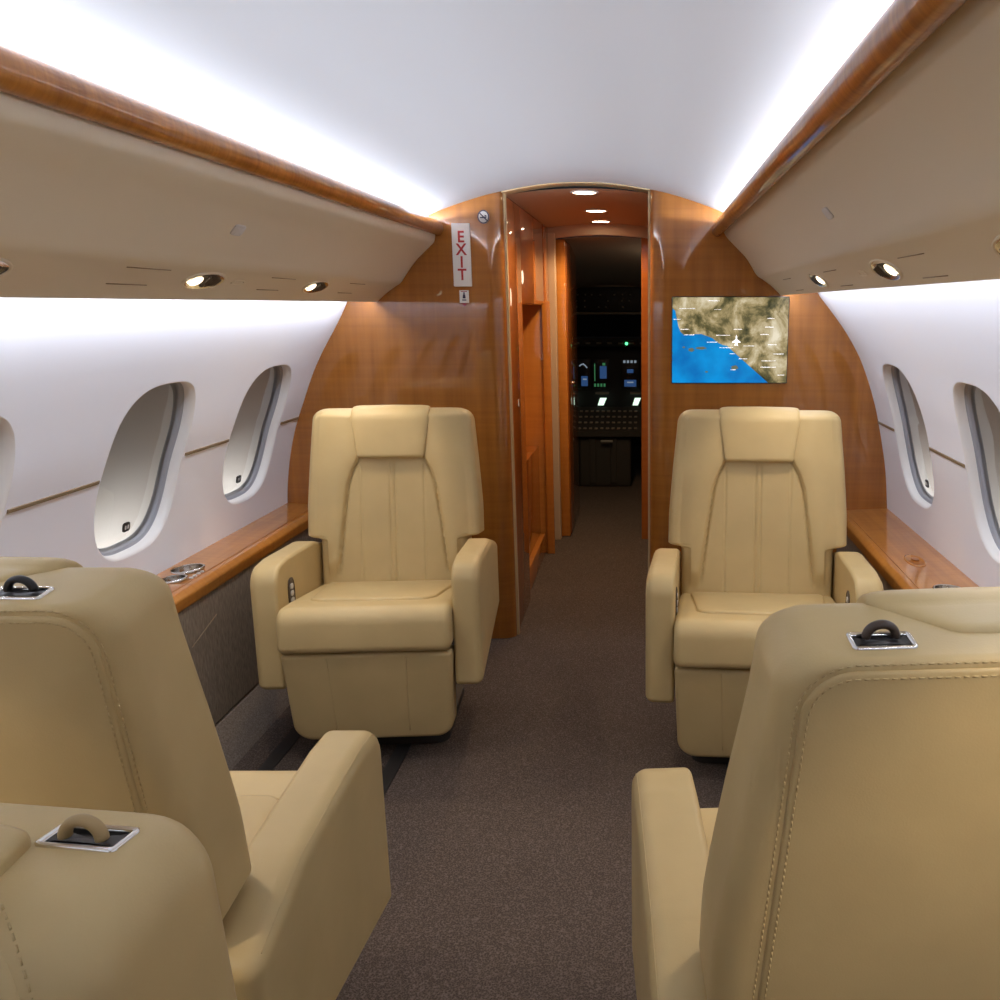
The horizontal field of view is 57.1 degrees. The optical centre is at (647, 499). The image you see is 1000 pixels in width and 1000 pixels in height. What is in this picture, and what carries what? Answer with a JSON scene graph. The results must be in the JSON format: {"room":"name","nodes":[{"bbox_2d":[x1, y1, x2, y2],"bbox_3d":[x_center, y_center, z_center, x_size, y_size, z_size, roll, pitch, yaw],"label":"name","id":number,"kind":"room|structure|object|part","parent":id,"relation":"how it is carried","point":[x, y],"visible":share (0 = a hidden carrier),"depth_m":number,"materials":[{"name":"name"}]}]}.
{"room":"aircraft cabin","nodes":[
{"label":"aircraft cabin","id":0,"kind":"room"},
{"bbox_2d":[0,298,346,574],"bbox_3d":[-1.315,0.332,0.277,0.326,0.915,6.800,0,12,0],"label":"wall","id":1,"kind":"structure","parent":0,"point":[72,369],"depth_m":2.26,"materials":[{"name":"white plastic"}]},
{"bbox_2d":[0,416,14,527],"bbox_3d":[-1.407,0.080,1.757,0.212,0.494,0.422,0,12,0],"label":"window","id":2,"kind":"structure","parent":1,"relation":"in","point":[7,438],"depth_m":1.92,"materials":[{"name":"white plastic"}]},
{"bbox_2d":[6,480,99,513],"bbox_3d":[-1.402,-0.010,2.134,0.007,0.011,0.337,0,12,0],"label":"trim","id":3,"kind":"structure","parent":1,"relation":"attached to","point":[79,488],"depth_m":2.11,"materials":[{"name":"brown wood"}]},
{"bbox_2d":[94,381,195,560],"bbox_3d":[-1.407,-0.085,2.514,0.212,0.494,0.422,0,12,0],"label":"window","id":4,"kind":"structure","parent":1,"relation":"in","point":[134,500],"depth_m":2.59,"materials":[{"name":"white plastic"}]},
{"bbox_2d":[185,439,228,455],"bbox_3d":[-1.402,-0.169,2.867,0.007,0.011,0.287,0,12,0],"label":"trim","id":5,"kind":"structure","parent":1,"relation":"attached to","point":[227,440],"depth_m":2.85,"materials":[{"name":"brown"}]},
{"bbox_2d":[157,503,307,612],"bbox_3d":[-1.401,0.762,0.370,0.152,0.062,6.800,0,12,0],"label":"ledge","id":6,"kind":"object","parent":1,"relation":"attached to","point":[229,556],"visible":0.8,"depth_m":3.01,"materials":[{"name":"brown wood"}]},
{"bbox_2d":[163,574,187,583],"bbox_3d":[-1.410,0.254,2.676,0.080,0.053,0.080,1,12,4],"label":"cup holder","id":7,"kind":"object","parent":6,"relation":"in","point":[180,577],"visible":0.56,"depth_m":2.69,"materials":[{"name":"silver metal"}]},
{"bbox_2d":[171,563,204,573],"bbox_3d":[-1.420,0.231,2.777,0.102,0.054,0.102,1,12,4],"label":"cup holder","id":8,"kind":"object","parent":6,"relation":"in","point":[196,567],"visible":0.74,"depth_m":2.80,"materials":[{"name":"silver metal"}]},
{"bbox_2d":[223,365,290,503],"bbox_3d":[-1.407,-0.238,3.223,0.212,0.494,0.422,0,12,0],"label":"window","id":9,"kind":"structure","parent":1,"relation":"in","point":[244,474],"depth_m":3.33,"materials":[{"name":"white plastic"}]},
{"bbox_2d":[223,367,273,493],"bbox_3d":[-1.435,-0.253,3.220,0.155,0.459,0.372,0,12,0],"label":"shade","id":10,"kind":"object","parent":9,"relation":"attached to","point":[243,473],"depth_m":3.31,"materials":[{"name":"white plastic"}]},
{"bbox_2d":[280,417,298,424],"bbox_3d":[-1.402,-0.311,3.522,0.007,0.011,0.178,0,12,0],"label":"trim","id":11,"kind":"structure","parent":1,"relation":"attached to","point":[296,418],"depth_m":3.52,"materials":[{"name":"brown"}]},
{"bbox_2d":[178,528,321,724],"bbox_3d":[-1.340,0.990,0.419,0.012,0.424,6.800,0,12,0],"label":"wall","id":12,"kind":"structure","parent":0,"point":[224,657],"depth_m":2.83,"materials":[{"name":"fabric"}]},
{"bbox_2d":[192,614,216,647],"bbox_3d":[-1.321,0.388,2.683,0.002,0.047,0.161,0,12,0],"label":"trim","id":13,"kind":"structure","parent":12,"relation":"attached to","point":[216,614],"depth_m":2.68,"materials":[{"name":"brown"}]},
{"bbox_2d":[215,682,289,770],"bbox_3d":[-1.305,1.251,0.476,0.082,0.111,6.800,0,12,0],"label":"baseboard","id":14,"kind":"structure","parent":12,"relation":"attached to","point":[244,724],"depth_m":2.93,"materials":[{"name":"carpet"}]},
{"bbox_2d":[0,0,893,215],"bbox_3d":[-0.265,-0.335,0.134,1.550,0.318,6.804,0,12,0],"label":"ceiling","id":15,"kind":"structure","parent":0,"point":[426,107],"depth_m":1.65,"materials":[{"name":"white fabric"}]},
{"bbox_2d":[0,44,442,301],"bbox_3d":[-0.925,-0.203,0.159,0.278,0.305,6.796,0,12,0],"label":"bin","id":16,"kind":"object","parent":15,"relation":"attached to","point":[106,192],"visible":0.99,"depth_m":1.65,"materials":[{"name":"beige plastic"}]},
{"bbox_2d":[0,257,12,276],"bbox_3d":[-1.005,-0.342,1.328,0.056,0.041,0.184,0,12,1],"label":"light","id":17,"kind":"object","parent":16,"relation":"attached to","point":[6,266],"visible":1,"depth_m":1.40,"materials":[{"name":"silver"}]},
{"bbox_2d":[181,272,226,289],"bbox_3d":[-1.005,-0.497,2.041,0.056,0.041,0.184,0,12,1],"label":"light","id":18,"kind":"object","parent":16,"relation":"attached to","point":[207,280],"visible":1,"depth_m":2.04,"materials":[{"name":"silver metal"}]},
{"bbox_2d":[230,224,245,235],"bbox_3d":[-0.901,-0.594,1.979,0.021,0.023,0.052,0,12,0],"label":"cover plate","id":19,"kind":"object","parent":16,"relation":"attached to","point":[238,230],"visible":1,"depth_m":1.97,"materials":[{"name":"grey plastic"}]},
{"bbox_2d":[231,280,244,285],"bbox_3d":[-1.006,-0.533,2.207,0.018,0.014,0.070,0,12,0],"label":"vent cover","id":20,"kind":"object","parent":16,"relation":"attached to","point":[236,282],"visible":1,"depth_m":2.21,"materials":[{"name":"beige plastic"}]},
{"bbox_2d":[302,280,329,293],"bbox_3d":[-1.005,-0.645,2.725,0.056,0.041,0.184,0,12,1],"label":"light","id":21,"kind":"object","parent":16,"relation":"attached to","point":[317,286],"visible":1,"depth_m":2.72,"materials":[{"name":"silver metal"}]},
{"bbox_2d":[712,0,999,294],"bbox_3d":[0.390,-0.213,0.157,0.291,0.275,6.796,0,12,0],"label":"bin","id":22,"kind":"object","parent":15,"relation":"attached to","point":[901,144],"visible":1,"depth_m":1.30,"materials":[{"name":"beige plastic"}]},
{"bbox_2d":[807,272,828,287],"bbox_3d":[0.481,-0.623,2.546,0.053,0.046,0.184,-1,12,-2],"label":"light","id":23,"kind":"object","parent":22,"relation":"attached to","point":[818,280],"visible":0.98,"depth_m":2.54,"materials":[{"name":"silver metal"}]},
{"bbox_2d":[822,207,833,219],"bbox_3d":[0.371,-0.592,1.857,0.021,0.024,0.052,0,12,0],"label":"cover plate","id":24,"kind":"object","parent":22,"relation":"attached to","point":[825,210],"visible":1,"depth_m":1.85,"materials":[{"name":"grey"}]},
{"bbox_2d":[869,259,902,281],"bbox_3d":[0.481,-0.466,1.823,0.053,0.046,0.184,-1,12,-2],"label":"light","id":25,"kind":"object","parent":22,"relation":"attached to","point":[885,270],"visible":1,"depth_m":1.82,"materials":[{"name":"silver"}]},
{"bbox_2d":[992,235,999,256],"bbox_3d":[0.481,-0.320,1.148,0.053,0.046,0.184,-1,12,-2],"label":"light","id":26,"kind":"object","parent":22,"relation":"attached to","point":[995,243],"visible":1,"depth_m":1.21,"materials":[{"name":"silver"}]},
{"bbox_2d":[231,446,726,999],"bbox_3d":[-0.260,0.692,3.322,2.040,0.001,12.600,0,12,0],"label":"floor","id":27,"kind":"structure","parent":0,"point":[509,836],"depth_m":2.60,"materials":[{"name":"brown carpet"}]},
{"bbox_2d":[0,803,236,999],"bbox_3d":[-0.623,0.794,0.527,0.668,1.068,0.629,1,12,7],"label":"seat","id":28,"kind":"object","parent":27,"relation":"on","point":[95,904],"visible":1,"depth_m":0.61,"materials":[{"name":"beige leather"}]},
{"bbox_3d":[-0.604,0.525,0.629,0.451,0.521,0.063,1,12,7],"label":"panel","id":29,"kind":"part","parent":28,"relation":"part of","materials":[{"name":"beige leather"}]},
{"bbox_3d":[-0.407,0.245,0.654,0.064,0.005,0.031,1,12,7],"label":"latch frame","id":30,"kind":"part","parent":28,"relation":"part of","materials":[{"name":"silver metal"}]},
{"bbox_2d":[0,557,390,999],"bbox_3d":[-0.835,0.549,1.416,0.686,1.077,0.669,0,12,0],"label":"seat","id":31,"kind":"object","parent":27,"relation":"on","point":[104,705],"visible":0.62,"depth_m":1.10,"materials":[{"name":"beige leather"}]},
{"bbox_3d":[-0.710,0.105,1.017,0.064,0.008,0.031,0,12,0],"label":"latch frame","id":32,"kind":"part","parent":31,"relation":"part of","materials":[{"name":"silver metal"}]},
{"bbox_3d":[-0.835,0.419,1.087,0.485,0.613,0.077,0,12,0],"label":"panel","id":33,"kind":"part","parent":31,"relation":"part of","materials":[{"name":"beige leather"}]},
{"bbox_3d":[-0.835,0.407,1.159,0.580,0.665,0.217,0,12,0],"label":"backrest","id":34,"kind":"part","parent":31,"relation":"part of","materials":[{"name":"beige leather"}]},
{"bbox_2d":[229,771,296,798],"bbox_3d":[-0.835,0.621,1.527,0.501,0.132,0.483,0,12,0],"label":"seat cushion","id":35,"kind":"object","parent":31,"relation":"on","point":[247,784],"depth_m":1.67,"materials":[{"name":"beige leather"}]},
{"bbox_3d":[-0.538,0.648,1.433,0.092,0.381,0.568,0,12,0],"label":"armrest","id":36,"kind":"part","parent":31,"relation":"part of","materials":[{"name":"beige leather"}]},
{"bbox_2d":[257,727,300,770],"bbox_3d":[-1.160,1.062,1.611,0.044,0.006,3.900,0,12,0],"label":"trim","id":37,"kind":"structure","parent":27,"relation":"on","point":[277,755],"depth_m":2.84,"materials":[{"name":"grey"}]},
{"bbox_2d":[250,405,498,744],"bbox_3d":[-0.852,0.236,2.934,0.668,1.046,0.701,-1,12,-4],"label":"seat","id":38,"kind":"object","parent":27,"relation":"on","point":[359,625],"visible":1,"depth_m":2.82,"materials":[{"name":"beige leather"}]},
{"bbox_3d":[-1.143,0.325,2.922,0.083,0.381,0.568,-1,12,-4],"label":"armrest","id":39,"kind":"part","parent":38,"relation":"part of","materials":[{"name":"beige leather"}]},
{"bbox_3d":[-1.089,0.284,2.751,0.005,0.096,0.056,-1,12,-4],"label":"control panel","id":40,"kind":"part","parent":38,"relation":"part of","materials":[{"name":"brown plastic"}]},
{"bbox_2d":[276,584,453,653],"bbox_3d":[-0.845,0.335,2.844,0.501,0.132,0.483,-1,12,-4],"label":"seat cushion","id":41,"kind":"object","parent":38,"relation":"on","point":[311,618],"depth_m":2.63,"materials":[{"name":"beige leather"}]},
{"bbox_3d":[-0.867,0.003,3.113,0.580,0.642,0.246,-1,12,-4],"label":"backrest","id":42,"kind":"part","parent":38,"relation":"part of","materials":[{"name":"beige leather"}]},
{"bbox_3d":[-0.855,0.579,3.052,0.400,0.325,0.420,-1,12,-4],"label":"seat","id":43,"kind":"part","parent":38,"relation":"part of","materials":[{"name":"grey leather"}]},
{"bbox_3d":[-0.559,0.317,2.960,0.083,0.381,0.568,-1,12,-4],"label":"armrest","id":44,"kind":"part","parent":38,"relation":"part of","materials":[{"name":"beige leather"}]},
{"bbox_2d":[382,744,411,795],"bbox_3d":[-0.780,1.062,1.611,0.044,0.006,3.900,0,12,0],"label":"trim","id":45,"kind":"structure","parent":27,"relation":"on","point":[400,752],"depth_m":2.76,"materials":[{"name":"grey"}]},
{"bbox_2d":[506,197,554,625],"bbox_3d":[-0.719,-0.475,4.461,0.382,1.800,1.539,0,12,0],"label":"tall cabinet","id":46,"kind":"object","parent":27,"relation":"on","point":[527,237],"visible":0.43,"depth_m":4.63,"materials":[{"name":"brown wood"}]},
{"bbox_3d":[-0.735,-0.356,3.909,0.350,1.800,0.409,0,12,0],"label":"panel","id":47,"kind":"part","parent":46,"relation":"part of","materials":[{"name":"brown wood"}]},
{"bbox_3d":[-0.735,-1.166,4.378,0.350,0.415,0.849,0,12,0],"label":"panel","id":48,"kind":"part","parent":46,"relation":"part of","materials":[{"name":"brown wood"}]},
{"bbox_3d":[-0.733,0.031,4.627,0.255,0.500,0.828,0,12,0],"label":"panel","id":49,"kind":"part","parent":46,"relation":"part of","materials":[{"name":"brown wood"}]},
{"bbox_3d":[-0.737,-0.381,5.008,0.346,1.383,0.049,0,12,0],"label":"panel","id":50,"kind":"part","parent":46,"relation":"part of","materials":[{"name":"brown wood"}]},
{"bbox_3d":[-0.735,-0.614,5.101,0.350,1.800,0.229,0,12,0],"label":"panel","id":51,"kind":"part","parent":46,"relation":"part of","materials":[{"name":"brown wood"}]},
{"bbox_2d":[578,407,641,485],"bbox_3d":[-0.330,-0.430,7.110,0.560,0.590,0.520,0,12,0],"label":"pedestal","id":52,"kind":"object","parent":27,"relation":"on","point":[606,434],"visible":0.94,"depth_m":6.94,"materials":[{"name":"grey plastic"}]},
{"bbox_3d":[-0.330,-0.612,7.004,0.560,0.190,0.350,0,12,0],"label":"key panel","id":53,"kind":"part","parent":52,"relation":"part of","materials":[{"name":"grey plastic"}]},
{"bbox_2d":[646,406,883,763],"bbox_3d":[0.345,0.260,2.807,0.668,1.053,0.702,1,12,4],"label":"seat","id":54,"kind":"object","parent":27,"relation":"on","point":[758,511],"visible":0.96,"depth_m":2.88,"materials":[{"name":"beige leather"}]},
{"bbox_3d":[0.052,0.344,2.834,0.083,0.381,0.568,1,12,4],"label":"armrest","id":55,"kind":"part","parent":54,"relation":"part of","materials":[{"name":"beige leather"}]},
{"bbox_3d":[0.084,0.304,2.657,0.005,0.096,0.056,1,12,4],"label":"control panel","id":56,"kind":"part","parent":54,"relation":"part of","materials":[{"name":"brown plastic"}]},
{"bbox_3d":[0.348,0.607,2.925,0.400,0.325,0.420,1,12,4],"label":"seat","id":57,"kind":"part","parent":54,"relation":"part of","materials":[{"name":"grey"}]},
{"bbox_2d":[674,593,834,668],"bbox_3d":[0.337,0.363,2.717,0.501,0.132,0.483,1,12,4],"label":"seat cushion","id":58,"kind":"object","parent":54,"relation":"on","point":[712,630],"depth_m":2.52,"materials":[{"name":"beige leather"}]},
{"bbox_3d":[0.361,0.027,2.986,0.580,0.650,0.247,1,12,4],"label":"backrest","id":59,"kind":"part","parent":54,"relation":"part of","materials":[{"name":"beige leather"}]},
{"bbox_3d":[0.582,0.311,2.623,0.005,0.096,0.056,1,12,4],"label":"control panel","id":60,"kind":"part","parent":54,"relation":"part of","materials":[{"name":"brown plastic"}]},
{"bbox_3d":[0.636,0.353,2.794,0.083,0.381,0.568,1,12,4],"label":"armrest","id":61,"kind":"part","parent":54,"relation":"part of","materials":[{"name":"beige leather"}]},
{"bbox_2d":[632,587,999,999],"bbox_3d":[0.340,0.574,1.290,0.700,1.081,0.698,-1,12,-4],"label":"seat","id":62,"kind":"object","parent":27,"relation":"on","point":[850,849],"visible":1,"depth_m":0.92,"materials":[{"name":"beige leather"}]},
{"bbox_3d":[0.039,0.677,1.301,0.099,0.381,0.568,-1,12,-4],"label":"armrest","id":63,"kind":"part","parent":62,"relation":"part of","materials":[{"name":"beige leather"}]},
{"bbox_2d":[700,808,717,850],"bbox_3d":[0.332,0.645,1.415,0.501,0.132,0.483,-1,12,-4],"label":"seat cushion","id":64,"kind":"object","parent":62,"relation":"on","point":[708,815],"depth_m":1.55,"materials":[{"name":"beige leather"}]},
{"bbox_3d":[0.360,0.449,0.961,0.485,0.620,0.105,-1,12,-4],"label":"panel","id":65,"kind":"part","parent":62,"relation":"part of","materials":[{"name":"beige leather"}]},
{"bbox_3d":[0.225,0.135,0.866,0.064,0.009,0.031,-1,12,-4],"label":"latch frame","id":66,"kind":"part","parent":62,"relation":"part of","materials":[{"name":"silver metal"}]},
{"bbox_2d":[506,188,647,227],"bbox_3d":[-0.276,-1.369,4.277,0.568,0.025,1.560,0,12,0],"label":"ceiling","id":67,"kind":"structure","parent":0,"point":[551,208],"depth_m":4.07,"materials":[{"name":"brown wood"}]},
{"bbox_2d":[570,190,598,194],"bbox_3d":[-0.256,-1.237,3.620,0.116,0.007,0.116,0,12,0],"label":"recessed light","id":68,"kind":"object","parent":67,"relation":"in","point":[578,192],"visible":1,"depth_m":3.60,"materials":[{"name":"grey"}]},
{"bbox_2d":[574,192,594,193],"bbox_3d":[-0.256,-1.235,3.621,0.094,0.002,0.094,0,12,0],"label":"diffuser","id":69,"kind":"object","parent":68,"relation":"attached to","point":[574,192],"depth_m":3.62,"materials":[{"name":"beige plastic"}]},
{"bbox_2d":[584,209,607,212],"bbox_3d":[-0.250,-1.390,4.324,0.116,0.007,0.116,0,12,0],"label":"recessed light","id":70,"kind":"object","parent":67,"relation":"in","point":[586,210],"visible":1,"depth_m":4.29,"materials":[{"name":"grey"}]},
{"bbox_2d":[590,220,610,222],"bbox_3d":[-0.256,-1.508,4.871,0.116,0.007,0.116,0,12,0],"label":"recessed light","id":71,"kind":"object","parent":67,"relation":"in","point":[594,221],"visible":1,"depth_m":4.85,"materials":[{"name":"grey"}]},
{"bbox_2d":[254,189,921,637],"bbox_3d":[-0.260,-0.352,3.653,2.900,1.900,0.090,0,12,0],"label":"wall","id":72,"kind":"structure","parent":0,"point":[418,344],"depth_m":3.57,"materials":[{"name":"brown wood"}]},
{"bbox_2d":[451,223,471,286],"bbox_3d":[-0.719,-0.945,3.472,0.070,0.236,0.013,0,12,0],"label":"exit sign","id":73,"kind":"object","parent":72,"relation":"attached to","point":[461,245],"visible":1,"depth_m":3.47,"materials":[{"name":"white plastic"}]},
{"bbox_2d":[459,290,468,305],"bbox_3d":[-0.717,-0.787,3.510,0.036,0.061,0.005,0,12,0],"label":"arrow sign","id":74,"kind":"object","parent":72,"relation":"attached to","point":[464,294],"visible":1,"depth_m":3.51,"materials":[{"name":"white plastic"}]},
{"bbox_2d":[477,210,488,223],"bbox_3d":[-0.630,-1.084,3.446,0.045,0.051,0.004,0,12,0],"label":"no smoking sign","id":75,"kind":"object","parent":72,"relation":"attached to","point":[483,216],"visible":1,"depth_m":3.44,"materials":[{"name":"white plastic"}]},
{"bbox_2d":[503,190,519,634],"bbox_3d":[-0.556,-0.321,3.676,0.008,1.830,0.029,0,12,0],"label":"trim","id":76,"kind":"structure","parent":72,"relation":"attached to","point":[504,194],"depth_m":3.66,"materials":[{"name":"brown"}]},
{"bbox_2d":[501,182,649,194],"bbox_3d":[-0.276,-1.203,3.477,0.568,0.038,0.094,0,12,0],"label":"trim","id":77,"kind":"structure","parent":72,"relation":"attached to","point":[559,184],"depth_m":3.46,"materials":[{"name":"brown"}]},
{"bbox_2d":[648,191,649,570],"bbox_3d":[0.004,-0.321,3.676,0.008,1.830,0.029,0,12,0],"label":"trim","id":78,"kind":"structure","parent":72,"relation":"attached to","point":[648,191],"depth_m":3.63,"materials":[{"name":"brown wood"}]},
{"bbox_2d":[671,296,789,382],"bbox_3d":[0.322,-0.628,3.540,0.459,0.337,0.011,0,12,0],"label":"wall monitor","id":79,"kind":"object","parent":72,"relation":"attached to","point":[716,339],"visible":1,"depth_m":3.54,"materials":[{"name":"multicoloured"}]},
{"bbox_2d":[556,236,640,288],"bbox_3d":[-0.260,-1.380,5.968,1.900,0.590,1.650,0,12,0],"label":"ceiling","id":80,"kind":"structure","parent":0,"point":[600,260],"depth_m":5.96,"materials":[{"name":"brown"}]},
{"bbox_2d":[576,285,640,313],"bbox_3d":[-0.297,-1.514,6.799,0.481,0.205,0.070,0,12,0],"label":"control panel","id":81,"kind":"object","parent":80,"relation":"attached to","point":[606,299],"visible":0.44,"depth_m":6.76,"materials":[{"name":"black plastic"}]},
{"bbox_3d":[-0.320,-1.410,6.795,0.740,0.018,0.020,0,12,0],"label":"panel frame","id":82,"kind":"part","parent":81,"relation":"part of","materials":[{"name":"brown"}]},
{"bbox_3d":[-0.310,-1.607,6.753,0.560,0.018,0.020,0,12,0],"label":"panel frame","id":83,"kind":"part","parent":81,"relation":"part of","materials":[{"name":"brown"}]},
{"bbox_2d":[577,314,641,445],"bbox_3d":[-0.260,-1.083,7.030,2.000,1.900,3.600,0,12,0],"label":"wall","id":84,"kind":"structure","parent":0,"point":[588,325],"depth_m":8.74,"materials":[{"name":"grey"}]},
{"bbox_2d":[577,337,640,406],"bbox_3d":[-0.260,-0.949,7.237,1.520,0.710,0.292,0,12,0],"label":"panel","id":85,"kind":"object","parent":84,"relation":"attached to","point":[609,368],"visible":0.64,"depth_m":7.25,"materials":[{"name":"black plastic"}]},
{"bbox_3d":[-0.365,-0.786,7.187,0.070,0.058,0.040,0,12,0],"label":"lit key panel","id":86,"kind":"part","parent":85,"relation":"part of","materials":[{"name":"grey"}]},
{"bbox_3d":[-0.090,-0.786,7.187,0.066,0.058,0.040,0,12,0],"label":"lit key panel","id":87,"kind":"part","parent":85,"relation":"part of","materials":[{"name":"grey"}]},
{"bbox_2d":[836,536,893,589],"bbox_3d":[0.787,1.002,0.422,0.012,0.398,6.800,0,12,0],"label":"wall","id":88,"kind":"structure","parent":0,"point":[850,546],"depth_m":3.37,"materials":[{"name":"fabric"}]},
{"bbox_2d":[818,279,999,586],"bbox_3d":[0.809,0.332,0.277,0.349,0.955,6.800,0,12,0],"label":"wall","id":89,"kind":"structure","parent":0,"point":[940,336],"depth_m":2.71,"materials":[{"name":"white plastic"}]},
{"bbox_2d":[878,421,894,431],"bbox_3d":[0.925,-0.287,3.497,0.006,0.011,0.238,0,12,0],"label":"trim","id":90,"kind":"structure","parent":89,"relation":"attached to","point":[880,423],"depth_m":3.48,"materials":[{"name":"brown"}]},
{"bbox_2d":[883,364,933,508],"bbox_3d":[0.927,-0.226,3.164,0.182,0.503,0.422,0,12,0],"label":"window","id":91,"kind":"structure","parent":89,"relation":"in","point":[921,492],"depth_m":3.31,"materials":[{"name":"white plastic"}]},
{"bbox_2d":[899,370,933,495],"bbox_3d":[0.955,-0.239,3.161,0.125,0.468,0.372,0,12,0],"label":"shade","id":92,"kind":"object","parent":91,"relation":"attached to","point":[920,445],"depth_m":3.31,"materials":[{"name":"white plastic"}]},
{"bbox_2d":[847,508,978,589],"bbox_3d":[0.876,0.785,0.375,0.208,0.066,6.800,0,12,0],"label":"ledge","id":93,"kind":"object","parent":89,"relation":"attached to","point":[904,559],"visible":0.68,"depth_m":3.06,"materials":[{"name":"brown wood"}]},
{"bbox_3d":[0.875,0.198,2.949,0.060,0.008,0.150,0,12,0],"label":"latch plate","id":94,"kind":"part","parent":93,"relation":"part of","materials":[{"name":"brown wood"}]},
{"bbox_2d":[933,584,958,587],"bbox_3d":[0.885,0.283,2.640,0.100,0.053,0.100,-1,12,-4],"label":"cup holder","id":95,"kind":"object","parent":93,"relation":"in","point":[938,585],"visible":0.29,"depth_m":2.68,"materials":[{"name":"silver metal"}]},
{"bbox_2d":[929,447,964,467],"bbox_3d":[0.925,-0.134,2.790,0.006,0.011,0.332,0,12,0],"label":"trim","id":96,"kind":"structure","parent":89,"relation":"attached to","point":[930,448],"depth_m":2.77,"materials":[{"name":"brown"}]},
{"bbox_2d":[953,382,999,564],"bbox_3d":[0.927,-0.063,2.411,0.182,0.503,0.422,0,12,0],"label":"window","id":97,"kind":"structure","parent":89,"relation":"in","point":[970,402],"depth_m":2.57,"materials":[{"name":"white plastic"}]},
{"bbox_2d":[975,387,999,526],"bbox_3d":[0.955,-0.076,2.408,0.125,0.468,0.372,0,12,0],"label":"shade","id":98,"kind":"object","parent":97,"relation":"attached to","point":[987,421],"depth_m":2.57,"materials":[{"name":"white plastic"}]},
{"bbox_3d":[-0.260,-0.708,5.300,2.000,1.900,0.040,0,12,0],"label":"wall","id":99,"kind":"structure","parent":0,"visible":0},
{"bbox_2d":[548,233,561,539],"bbox_3d":[-0.566,-0.633,5.246,0.088,1.775,0.058,0,12,0],"label":"door frame","id":100,"kind":"structure","parent":99,"relation":"in","point":[551,236],"depth_m":5.21,"materials":[{"name":"beige wood"}]},
{"bbox_2d":[556,239,579,535],"bbox_3d":[-0.480,-0.706,5.644,0.096,1.740,0.710,0,12,0],"label":"door","id":101,"kind":"structure","parent":99,"relation":"in","point":[565,256],"depth_m":5.40,"materials":[{"name":"brown wood"}]},
{"bbox_2d":[541,223,647,238],"bbox_3d":[-0.270,-1.544,5.058,0.660,0.165,0.060,0,12,0],"label":"trim","id":102,"kind":"structure","parent":99,"relation":"attached to","point":[636,231],"depth_m":5.04,"materials":[{"name":"brown wood"}]},
{"bbox_2d":[641,238,647,538],"bbox_3d":[0.010,-0.649,5.262,0.096,1.800,0.060,0,12,0],"label":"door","id":103,"kind":"structure","parent":99,"relation":"in","point":[644,241],"depth_m":5.22,"materials":[{"name":"brown wood"}]}
]}

